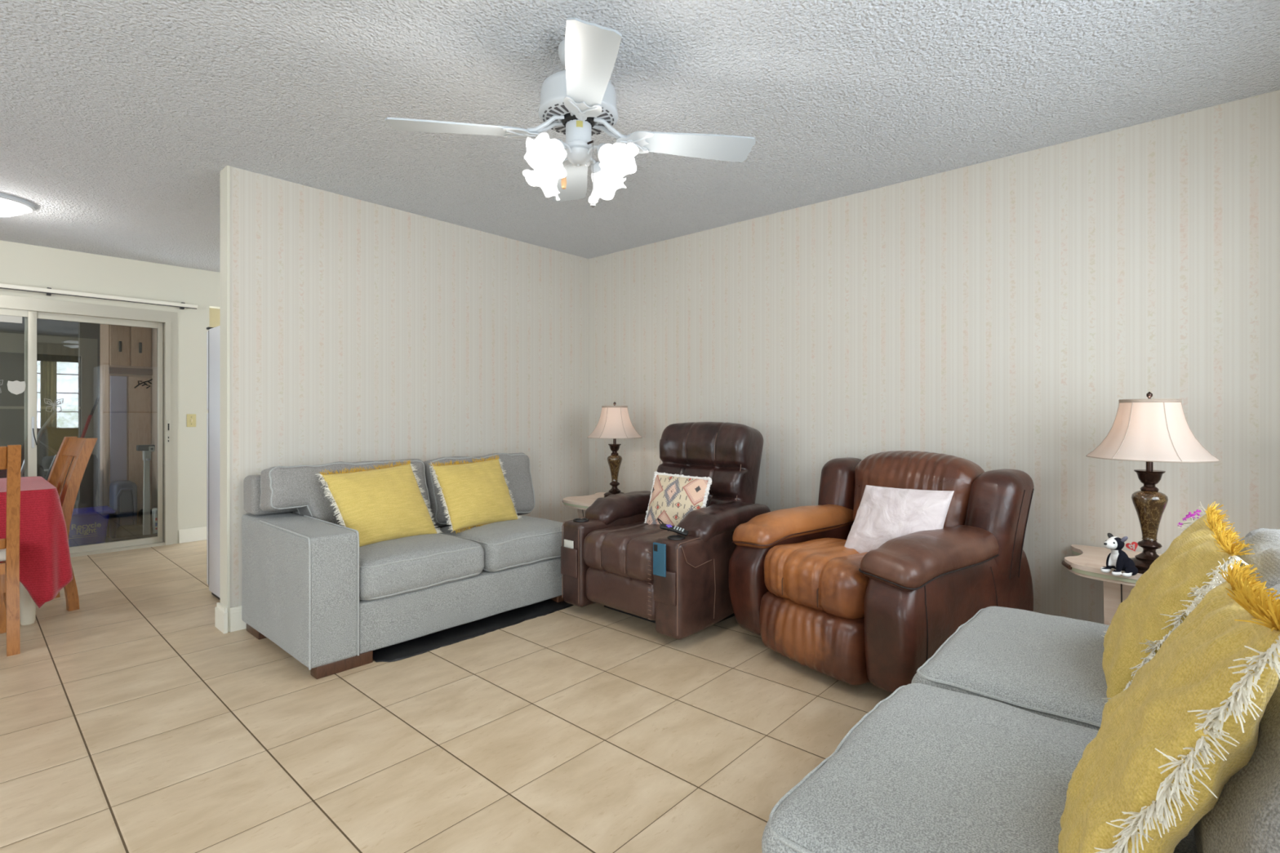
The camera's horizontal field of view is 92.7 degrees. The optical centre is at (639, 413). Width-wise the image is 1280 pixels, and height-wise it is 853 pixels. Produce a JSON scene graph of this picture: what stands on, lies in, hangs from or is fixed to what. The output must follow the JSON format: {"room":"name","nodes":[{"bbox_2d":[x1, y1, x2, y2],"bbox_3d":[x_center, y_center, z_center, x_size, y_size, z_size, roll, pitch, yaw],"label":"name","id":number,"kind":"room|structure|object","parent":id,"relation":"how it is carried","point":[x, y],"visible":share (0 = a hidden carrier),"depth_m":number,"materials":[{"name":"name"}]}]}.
{"room":"living room","nodes":[
{"label":"living room","id":0,"kind":"room"},
{"bbox_2d":[0,316,100,506],"bbox_3d":[-6.251,-0.102,4.952,2.385,2.500,4.150,0,0,42],"label":"wall","id":1,"kind":"structure","parent":0,"point":[58,376],"depth_m":6.53,"materials":[{"name":"grey paint"}]},
{"bbox_2d":[0,332,97,506],"bbox_3d":[-6.638,0.198,4.928,0.040,1.900,3.400,0,0,42],"label":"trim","id":2,"kind":"structure","parent":1,"relation":"attached to","point":[85,348],"depth_m":6.10,"materials":[{"name":"beige"}]},
{"bbox_2d":[0,240,220,542],"bbox_3d":[-3.634,-0.077,5.998,0.120,2.450,10.200,0,0,42],"label":"wall","id":3,"kind":"structure","parent":0,"point":[20,264],"depth_m":5.38,"materials":[{"name":"beige paint"}]},
{"bbox_2d":[0,294,177,557],"bbox_3d":[-4.768,0.128,4.691,0.132,2.040,1.960,0,0,42],"label":"door","id":4,"kind":"structure","parent":3,"relation":"in","point":[169,319],"depth_m":5.19,"materials":[{"name":"silver metal"}]},
{"bbox_2d":[0,315,22,323],"bbox_3d":[-4.776,-0.721,4.638,0.001,0.060,0.120,0,0,42],"label":"sticker","id":5,"kind":"object","parent":4,"relation":"attached to","point":[6,318],"visible":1,"depth_m":4.64,"materials":[{"name":"grey"}]},
{"bbox_2d":[7,380,26,395],"bbox_3d":[-4.756,-0.198,4.660,0.001,0.110,0.100,0,0,42],"label":"sticker","id":6,"kind":"object","parent":4,"relation":"attached to","point":[16,387],"visible":1,"depth_m":4.66,"materials":[{"name":"grey"}]},
{"bbox_2d":[44,398,63,412],"bbox_3d":[-4.646,-0.065,4.843,0.006,0.109,0.114,0,0,42],"label":"sticker","id":7,"kind":"object","parent":4,"relation":"attached to","point":[51,402],"visible":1,"depth_m":4.84,"materials":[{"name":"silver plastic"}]},
{"bbox_2d":[134,378,152,388],"bbox_3d":[-4.273,-0.258,5.257,0.010,0.088,0.126,0,0,42],"label":"sticker","id":8,"kind":"object","parent":4,"relation":"attached to","point":[144,382],"visible":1,"depth_m":5.26,"materials":[{"name":"black"}]},
{"bbox_2d":[166,420,169,441],"bbox_3d":[-4.110,0.152,5.325,0.008,0.190,0.022,0,0,42],"label":"door handle","id":9,"kind":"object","parent":4,"relation":"attached to","point":[167,421],"depth_m":5.32,"materials":[{"name":"silver metal"}]},
{"bbox_2d":[0,283,197,309],"bbox_3d":[-4.801,-0.950,4.550,0.072,0.054,2.485,0,0,42],"label":"curtain rod","id":10,"kind":"object","parent":3,"relation":"attached to","point":[48,291],"visible":1,"depth_m":4.93,"materials":[{"name":"beige paint"}]},
{"bbox_2d":[186,413,195,426],"bbox_3d":[-4.016,0.064,5.471,0.014,0.115,0.070,0,0,42],"label":"light switch","id":11,"kind":"object","parent":3,"relation":"attached to","point":[191,418],"visible":1,"depth_m":5.47,"materials":[{"name":"beige plastic"}]},
{"bbox_2d":[178,526,206,543],"bbox_3d":[-4.002,1.087,5.486,0.016,0.120,0.226,0,0,42],"label":"baseboard","id":12,"kind":"structure","parent":3,"relation":"attached to","point":[197,534],"depth_m":5.47,"materials":[{"name":"beige paint"}]},
{"bbox_2d":[151,328,157,509],"bbox_3d":[-5.042,-0.052,6.229,2.284,2.400,0.028,0,0,42],"label":"wall","id":13,"kind":"structure","parent":0,"point":[154,331],"depth_m":5.88,"materials":[{"name":"beige paint"}]},
{"bbox_2d":[209,307,220,327],"bbox_3d":[-4.119,-0.077,6.432,1.180,2.450,1.800,0,0,42],"label":"wall","id":14,"kind":"structure","parent":0,"point":[215,313],"depth_m":6.62,"materials":[{"name":"beige paint"}]},
{"bbox_2d":[230,166,588,608],"bbox_3d":[-1.334,-0.077,4.228,0.120,2.450,2.612,0,0,42],"label":"wall","id":15,"kind":"structure","parent":0,"point":[361,331],"depth_m":3.87,"materials":[{"name":"paint"}]},
{"bbox_2d":[214,602,227,633],"bbox_3d":[-2.200,1.083,3.264,0.163,0.128,0.080,0,0,42],"label":"baseboard","id":16,"kind":"structure","parent":15,"relation":"attached to","point":[220,611],"depth_m":3.22,"materials":[{"name":"beige paint"}]},
{"bbox_2d":[220,164,230,631],"bbox_3d":[-2.209,-0.077,3.251,0.129,2.450,0.013,0,0,42],"label":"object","id":17,"kind":"structure","parent":15,"relation":"attached to","point":[225,172],"depth_m":3.22,"materials":[{"name":"beige paint"}]},
{"bbox_2d":[229,605,246,631],"bbox_3d":[-1.295,1.085,4.169,0.016,0.125,2.576,0,0,42],"label":"baseboard","id":18,"kind":"structure","parent":15,"relation":"attached to","point":[236,623],"depth_m":3.22,"materials":[{"name":"beige paint"}]},
{"bbox_2d":[0,539,892,852],"bbox_3d":[-0.800,1.198,3.463,7.585,0.100,10.200,0,0,42],"label":"floor","id":19,"kind":"structure","parent":0,"point":[131,722],"depth_m":2.21,"materials":[{"name":"beige tile"}]},
{"bbox_2d":[0,444,21,656],"bbox_3d":[-3.265,0.647,2.885,0.583,1.000,0.454,0,0,42],"label":"dining chair","id":20,"kind":"object","parent":19,"relation":"on","point":[11,455],"visible":1,"depth_m":2.91,"materials":[{"name":"brown wood"}]},
{"bbox_2d":[19,581,35,625],"bbox_3d":[-4.055,0.781,3.061,0.970,0.732,1.550,0,0,42],"label":"dining table","id":21,"kind":"object","parent":19,"relation":"on","point":[27,605],"visible":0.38,"depth_m":3.31,"materials":[{"name":"grey"}]},
{"bbox_2d":[0,476,72,608],"bbox_3d":[-4.056,0.719,3.061,1.127,0.624,1.716,0,0,42],"label":"tablecloth","id":22,"kind":"object","parent":21,"relation":"on","point":[45,560],"visible":0.92,"depth_m":3.25,"materials":[{"name":"red fabric"}]},
{"bbox_2d":[47,436,97,611],"bbox_3d":[-3.591,0.647,3.540,0.454,1.000,0.583,0,0,35],"label":"dining chair","id":23,"kind":"object","parent":19,"relation":"on","point":[81,448],"visible":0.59,"depth_m":3.60,"materials":[{"name":"brown wood"}]},
{"bbox_2d":[206,325,220,599],"bbox_3d":[-2.255,0.300,3.933,0.780,1.695,0.740,0,0,42],"label":"refrigerator","id":24,"kind":"object","parent":19,"relation":"on","point":[213,335],"visible":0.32,"depth_m":3.78,"materials":[{"name":"white metal"}]},
{"bbox_2d":[241,453,564,679],"bbox_3d":[-1.199,0.705,3.533,0.949,0.886,1.672,0,0,42],"label":"loveseat","id":25,"kind":"object","parent":19,"relation":"on","point":[328,601],"visible":0.72,"depth_m":3.05,"materials":[{"name":"fabric"}]},
{"bbox_2d":[259,458,430,525],"bbox_3d":[-1.598,0.484,3.385,0.256,0.446,0.863,0,0,42],"label":"cushion","id":26,"kind":"object","parent":25,"relation":"on","point":[282,489],"depth_m":3.15,"materials":[{"name":"grey fabric"}]},
{"bbox_2d":[316,459,442,546],"bbox_3d":[-1.390,0.487,3.302,0.283,0.444,0.591,0,0,33],"label":"throw pillow","id":27,"kind":"object","parent":25,"relation":"on","point":[388,503],"visible":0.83,"depth_m":3.21,"materials":[{"name":"yellow fabric"}]},
{"bbox_2d":[359,533,484,600],"bbox_3d":[-1.262,0.771,3.217,0.621,0.214,0.676,0,0,42],"label":"seat cushion","id":28,"kind":"object","parent":25,"relation":"on","point":[409,567],"depth_m":3.02,"materials":[{"name":"grey fabric"}]},
{"bbox_2d":[429,454,522,533],"bbox_3d":[-0.994,0.482,3.741,0.246,0.435,0.554,0,0,38],"label":"throw pillow","id":29,"kind":"object","parent":25,"relation":"on","point":[476,493],"visible":0.96,"depth_m":3.65,"materials":[{"name":"yellow fabric"}]},
{"bbox_2d":[423,453,534,526],"bbox_3d":[-1.045,0.487,3.999,0.259,0.445,0.773,0,0,42],"label":"cushion","id":30,"kind":"object","parent":25,"relation":"on","point":[516,466],"depth_m":4.06,"materials":[{"name":"grey fabric"}]},
{"bbox_2d":[439,515,563,572],"bbox_3d":[-0.806,0.772,3.728,0.621,0.214,0.679,0,0,42],"label":"seat cushion","id":31,"kind":"object","parent":25,"relation":"on","point":[527,544],"depth_m":3.50,"materials":[{"name":"grey fabric"}]},
{"bbox_2d":[372,599,573,662],"bbox_3d":[-0.946,1.129,3.433,0.559,0.036,1.280,0,0,42],"label":"cloth","id":32,"kind":"object","parent":19,"relation":"on","point":[421,645],"visible":0.45,"depth_m":3.16,"materials":[{"name":"black fabric"}]},
{"bbox_2d":[562,492,605,518],"bbox_3d":[-0.237,0.882,4.404,0.621,0.530,0.515,0,0,42],"label":"end table","id":33,"kind":"object","parent":19,"relation":"on","point":[581,504],"visible":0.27,"depth_m":4.36,"materials":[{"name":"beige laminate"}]},
{"bbox_2d":[586,402,642,497],"bbox_3d":[-0.185,0.266,4.462,0.390,0.703,0.404,0,0,30],"label":"table lamp","id":34,"kind":"object","parent":33,"relation":"on","point":[614,423],"visible":0.97,"depth_m":4.38,"materials":[{"name":"beige fabric"}]},
{"bbox_2d":[607,454,622,481],"bbox_3d":[-0.185,0.399,4.462,0.112,0.193,0.112,0,0,30],"label":"lamp base","id":35,"kind":"object","parent":34,"relation":"on","point":[614,461],"depth_m":4.43,"materials":[{"name":"brown stone"}]},
{"bbox_2d":[560,422,770,639],"bbox_3d":[0.191,0.600,3.575,0.924,1.095,1.007,0,0,44],"label":"leather recliner","id":36,"kind":"object","parent":19,"relation":"on","point":[606,554],"visible":0.79,"depth_m":3.30,"materials":[{"name":"brown leather"}]},
{"bbox_2d":[653,542,666,577],"bbox_3d":[0.094,0.713,2.978,0.078,0.160,0.010,0,0,41],"label":"mobile phone","id":37,"kind":"object","parent":36,"relation":"in","point":[659,549],"visible":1,"depth_m":2.97,"materials":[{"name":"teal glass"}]},
{"bbox_2d":[657,517,688,536],"bbox_3d":[0.166,0.572,3.091,0.166,0.078,0.090,0,0,14],"label":"tv remote","id":38,"kind":"object","parent":36,"relation":"on","point":[664,526],"visible":1,"depth_m":3.05,"materials":[{"name":"black plastic"}]},
{"bbox_2d":[644,471,711,526],"bbox_3d":[0.208,0.520,3.536,0.429,0.337,0.159,0,0,42],"label":"throw pillow","id":39,"kind":"object","parent":36,"relation":"on","point":[673,496],"visible":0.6,"depth_m":3.49,"materials":[{"name":"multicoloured fabric"}]},
{"bbox_2d":[728,450,1034,693],"bbox_3d":[1.097,0.669,2.918,0.998,0.957,1.077,0,0,-33],"label":"leather recliner","id":40,"kind":"object","parent":19,"relation":"on","point":[836,611],"visible":0.88,"depth_m":2.62,"materials":[{"name":"brown leather"}]},
{"bbox_2d":[844,484,954,553],"bbox_3d":[1.139,0.501,2.728,0.446,0.332,0.204,0,0,40],"label":"throw pillow","id":41,"kind":"object","parent":40,"relation":"on","point":[883,514],"visible":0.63,"depth_m":2.69,"materials":[{"name":"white fabric"}]},
{"bbox_2d":[852,450,984,527],"bbox_3d":[1.381,0.452,3.075,0.349,0.523,0.661,0,0,-33],"label":"backrest","id":42,"kind":"object","parent":40,"relation":"on","point":[902,469],"depth_m":2.92,"materials":[{"name":"leather"}]},
{"bbox_2d":[761,528,1279,852],"bbox_3d":[1.092,0.717,1.286,1.026,0.861,1.606,0,0,42],"label":"sofa","id":43,"kind":"object","parent":19,"relation":"on","point":[982,749],"visible":0.66,"depth_m":1.15,"materials":[{"name":"fabric"}]},
{"bbox_2d":[761,683,1197,852],"bbox_3d":[0.657,0.763,1.115,0.603,0.219,0.768,0,0,42],"label":"seat cushion","id":44,"kind":"object","parent":43,"relation":"on","point":[929,769],"depth_m":1.09,"materials":[{"name":"grey fabric"}]},
{"bbox_2d":[911,606,1109,730],"bbox_3d":[1.188,0.763,1.709,0.605,0.220,0.798,0,0,42],"label":"seat cushion","id":45,"kind":"object","parent":43,"relation":"on","point":[1049,666],"depth_m":1.61,"materials":[{"name":"grey fabric"}]},
{"bbox_2d":[1057,558,1279,852],"bbox_3d":[0.750,0.463,0.875,0.269,0.527,0.485,0,0,41],"label":"throw pillow","id":46,"kind":"object","parent":43,"relation":"on","point":[1164,751],"visible":1,"depth_m":0.75,"materials":[{"name":"yellow fabric"}]},
{"bbox_2d":[1101,501,1254,703],"bbox_3d":[1.296,0.467,1.509,0.268,0.468,0.540,0,0,38],"label":"throw pillow","id":47,"kind":"object","parent":43,"relation":"on","point":[1149,614],"visible":0.83,"depth_m":1.40,"materials":[{"name":"yellow fabric"}]},
{"bbox_2d":[1193,583,1279,852],"bbox_3d":[0.982,0.518,0.837,0.332,0.462,0.791,0,0,42],"label":"cushion","id":48,"kind":"object","parent":43,"relation":"on","point":[1245,818],"depth_m":0.71,"materials":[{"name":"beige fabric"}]},
{"bbox_2d":[1234,528,1279,589],"bbox_3d":[1.537,0.519,1.425,0.345,0.460,0.806,0,0,42],"label":"cushion","id":49,"kind":"object","parent":43,"relation":"on","point":[1266,542],"depth_m":1.38,"materials":[{"name":"beige fabric"}]},
{"bbox_2d":[1061,544,1160,625],"bbox_3d":[2.106,0.882,2.494,0.621,0.530,0.515,0,0,42],"label":"end table","id":50,"kind":"object","parent":19,"relation":"on","point":[1086,562],"visible":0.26,"depth_m":2.49,"materials":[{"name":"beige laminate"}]},
{"bbox_2d":[1100,533,1137,577],"bbox_3d":[1.841,0.541,2.348,0.115,0.152,0.116,0,0,38],"label":"plush dog","id":51,"kind":"object","parent":50,"relation":"on","point":[1117,561],"visible":1,"depth_m":2.32},
{"bbox_2d":[1085,391,1220,573],"bbox_3d":[1.995,0.266,2.392,0.390,0.703,0.404,0,0,13],"label":"table lamp","id":52,"kind":"object","parent":50,"relation":"on","point":[1150,430],"visible":0.98,"depth_m":2.33,"materials":[{"name":"white fabric"}]},
{"bbox_2d":[1131,489,1168,541],"bbox_3d":[1.995,0.399,2.392,0.112,0.193,0.112,0,0,13],"label":"lamp base","id":53,"kind":"object","parent":52,"relation":"on","point":[1149,505],"depth_m":2.37,"materials":[{"name":"brown stone"}]},
{"bbox_2d":[1177,509,1200,527],"bbox_3d":[2.167,0.493,2.339,0.167,0.249,0.064,0,0,42],"label":"flower","id":54,"kind":"object","parent":50,"relation":"on","point":[1188,516],"visible":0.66,"depth_m":2.36,"materials":[{"name":"pink plant"}]},
{"bbox_2d":[0,0,1279,272],"bbox_3d":[-0.838,-1.352,3.496,7.685,0.100,10.400,0,0,42],"label":"ceiling","id":55,"kind":"structure","parent":0,"point":[121,121],"depth_m":2.46,"materials":[{"name":"white paint"}]},
{"bbox_2d":[0,192,35,217],"bbox_3d":[-3.956,-1.242,3.696,0.420,0.118,0.420,0,0,42],"label":"dome light","id":56,"kind":"object","parent":55,"relation":"attached to","point":[10,206],"visible":1,"depth_m":3.71,"materials":[{"name":"white glass"}]},
{"bbox_2d":[385,17,755,207],"bbox_3d":[-0.220,-1.011,2.183,0.994,0.580,0.994,0,0,36],"label":"ceiling fan","id":57,"kind":"object","parent":55,"relation":"hanging from","point":[578,101],"visible":1,"depth_m":2.13,"materials":[{"name":"white metal"}]},
{"bbox_2d":[556,138,564,155],"bbox_3d":[-0.280,-0.913,2.090,0.051,0.047,0.047,0,0,42],"label":"socket","id":58,"kind":"object","parent":57,"relation":"attached to","point":[559,142],"depth_m":2.06,"materials":[{"name":"white glass"}]},
{"bbox_2d":[564,119,593,150],"bbox_3d":[-0.220,-0.979,2.165,0.119,0.111,0.123,0,0,42],"label":"switch","id":59,"kind":"object","parent":57,"relation":"attached to","point":[578,132],"depth_m":2.14,"materials":[{"name":"metal"}]},
{"bbox_2d":[591,160,600,173],"bbox_3d":[-0.159,-0.913,2.276,0.051,0.047,0.047,0,0,42],"label":"socket","id":60,"kind":"object","parent":57,"relation":"attached to","point":[597,169],"depth_m":2.26,"materials":[{"name":"grey ceramic"}]},
{"bbox_2d":[596,142,605,155],"bbox_3d":[-0.126,-0.913,2.122,0.047,0.047,0.051,0,0,42],"label":"socket","id":61,"kind":"object","parent":57,"relation":"attached to","point":[601,148],"depth_m":2.09,"materials":[{"name":"white glass"}]},
{"bbox_2d":[588,89,1279,624],"bbox_3d":[1.181,-0.077,3.784,4.460,2.450,0.120,0,0,42],"label":"wall","id":62,"kind":"structure","parent":0,"point":[1000,313],"depth_m":3.07,"materials":[{"name":"paint"}]},
{"bbox_3d":[-6.218,1.218,4.989,2.385,0.100,4.050,0,0,42],"label":"floor","id":63,"kind":"structure","parent":0,"visible":0},
{"bbox_2d":[20,407,61,480],"bbox_3d":[-5.419,0.554,5.451,0.320,1.228,0.384,0,0,42],"label":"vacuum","id":64,"kind":"object","parent":63,"relation":"on","point":[40,471],"visible":0.1,"depth_m":5.48,"materials":[{"name":"grey plastic"}]},
{"bbox_2d":[44,469,61,493],"bbox_3d":[-5.496,0.848,5.785,0.220,0.640,0.420,0,0,42],"label":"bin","id":65,"kind":"object","parent":63,"relation":"on","point":[46,471],"visible":0.02,"depth_m":5.64,"materials":[{"name":"grey"}]},
{"bbox_2d":[59,414,92,498],"bbox_3d":[-5.098,0.585,5.427,0.171,1.144,0.519,0,0,13],"label":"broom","id":66,"kind":"object","parent":63,"relation":"on","point":[89,418],"visible":0.03,"depth_m":5.64,"materials":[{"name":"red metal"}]},
{"bbox_2d":[61,453,98,508],"bbox_3d":[-5.131,0.786,5.597,0.252,0.830,0.254,0,0,42],"label":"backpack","id":67,"kind":"object","parent":63,"relation":"on","point":[86,496],"visible":0.16,"depth_m":5.57,"materials":[{"name":"grey fabric"}]},
{"bbox_2d":[71,397,99,462],"bbox_3d":[-5.216,0.500,5.559,0.173,1.314,0.642,0,0,15],"label":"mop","id":68,"kind":"object","parent":63,"relation":"on","point":[97,398],"visible":0.03,"depth_m":5.83,"materials":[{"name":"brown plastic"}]},
{"bbox_2d":[68,506,115,546],"bbox_3d":[-4.957,1.008,5.263,0.400,0.320,0.620,0,0,42],"label":"recycling bin","id":69,"kind":"object","parent":63,"relation":"on","point":[88,526],"visible":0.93,"depth_m":5.26,"materials":[{"name":"blue plastic"}]},
{"bbox_2d":[109,480,137,538],"bbox_3d":[-4.760,0.897,5.630,0.324,0.540,0.170,0,0,42],"label":"storage tote","id":70,"kind":"object","parent":63,"relation":"on","point":[122,494],"visible":0.69,"depth_m":5.54,"materials":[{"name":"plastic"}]},
{"bbox_2d":[100,324,152,537],"bbox_3d":[-5.055,0.068,6.008,0.560,2.200,0.320,0,0,42],"label":"storage cabinet","id":71,"kind":"object","parent":63,"relation":"on","point":[126,352],"visible":0.69,"depth_m":5.84,"materials":[{"name":"brown wood"}]},
{"bbox_2d":[108,367,152,375],"bbox_3d":[-4.861,-0.403,5.834,0.039,0.060,0.320,0,0,42],"label":"shelf","id":72,"kind":"object","parent":71,"relation":"attached to","point":[112,371],"depth_m":5.82,"materials":[{"name":"brown wood"}]},
{"bbox_2d":[108,444,157,542],"bbox_3d":[-4.398,0.723,5.340,0.140,0.890,0.360,0,0,42],"label":"weighing scale","id":73,"kind":"object","parent":63,"relation":"on","point":[147,449],"visible":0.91,"depth_m":5.40,"materials":[{"name":"grey plastic"}]},
{"bbox_2d":[115,524,152,537],"bbox_3d":[-4.584,1.091,5.543,0.212,0.177,0.250,0,0,42],"label":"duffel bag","id":74,"kind":"object","parent":63,"relation":"on","point":[126,531],"visible":0.52,"depth_m":5.46,"materials":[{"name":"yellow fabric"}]},
{"bbox_2d":[137,508,151,527],"bbox_3d":[-4.666,1.036,5.781,0.182,0.271,0.127,0,0,42],"label":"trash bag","id":75,"kind":"object","parent":63,"relation":"on","point":[140,512],"visible":0.16,"depth_m":5.72,"materials":[{"name":"black"}]},
{"bbox_2d":[151,507,157,533],"bbox_3d":[-4.397,1.008,5.587,0.149,0.280,0.090,0,0,42],"label":"bag","id":76,"kind":"object","parent":63,"relation":"on","point":[154,511],"visible":0.21,"depth_m":5.52,"materials":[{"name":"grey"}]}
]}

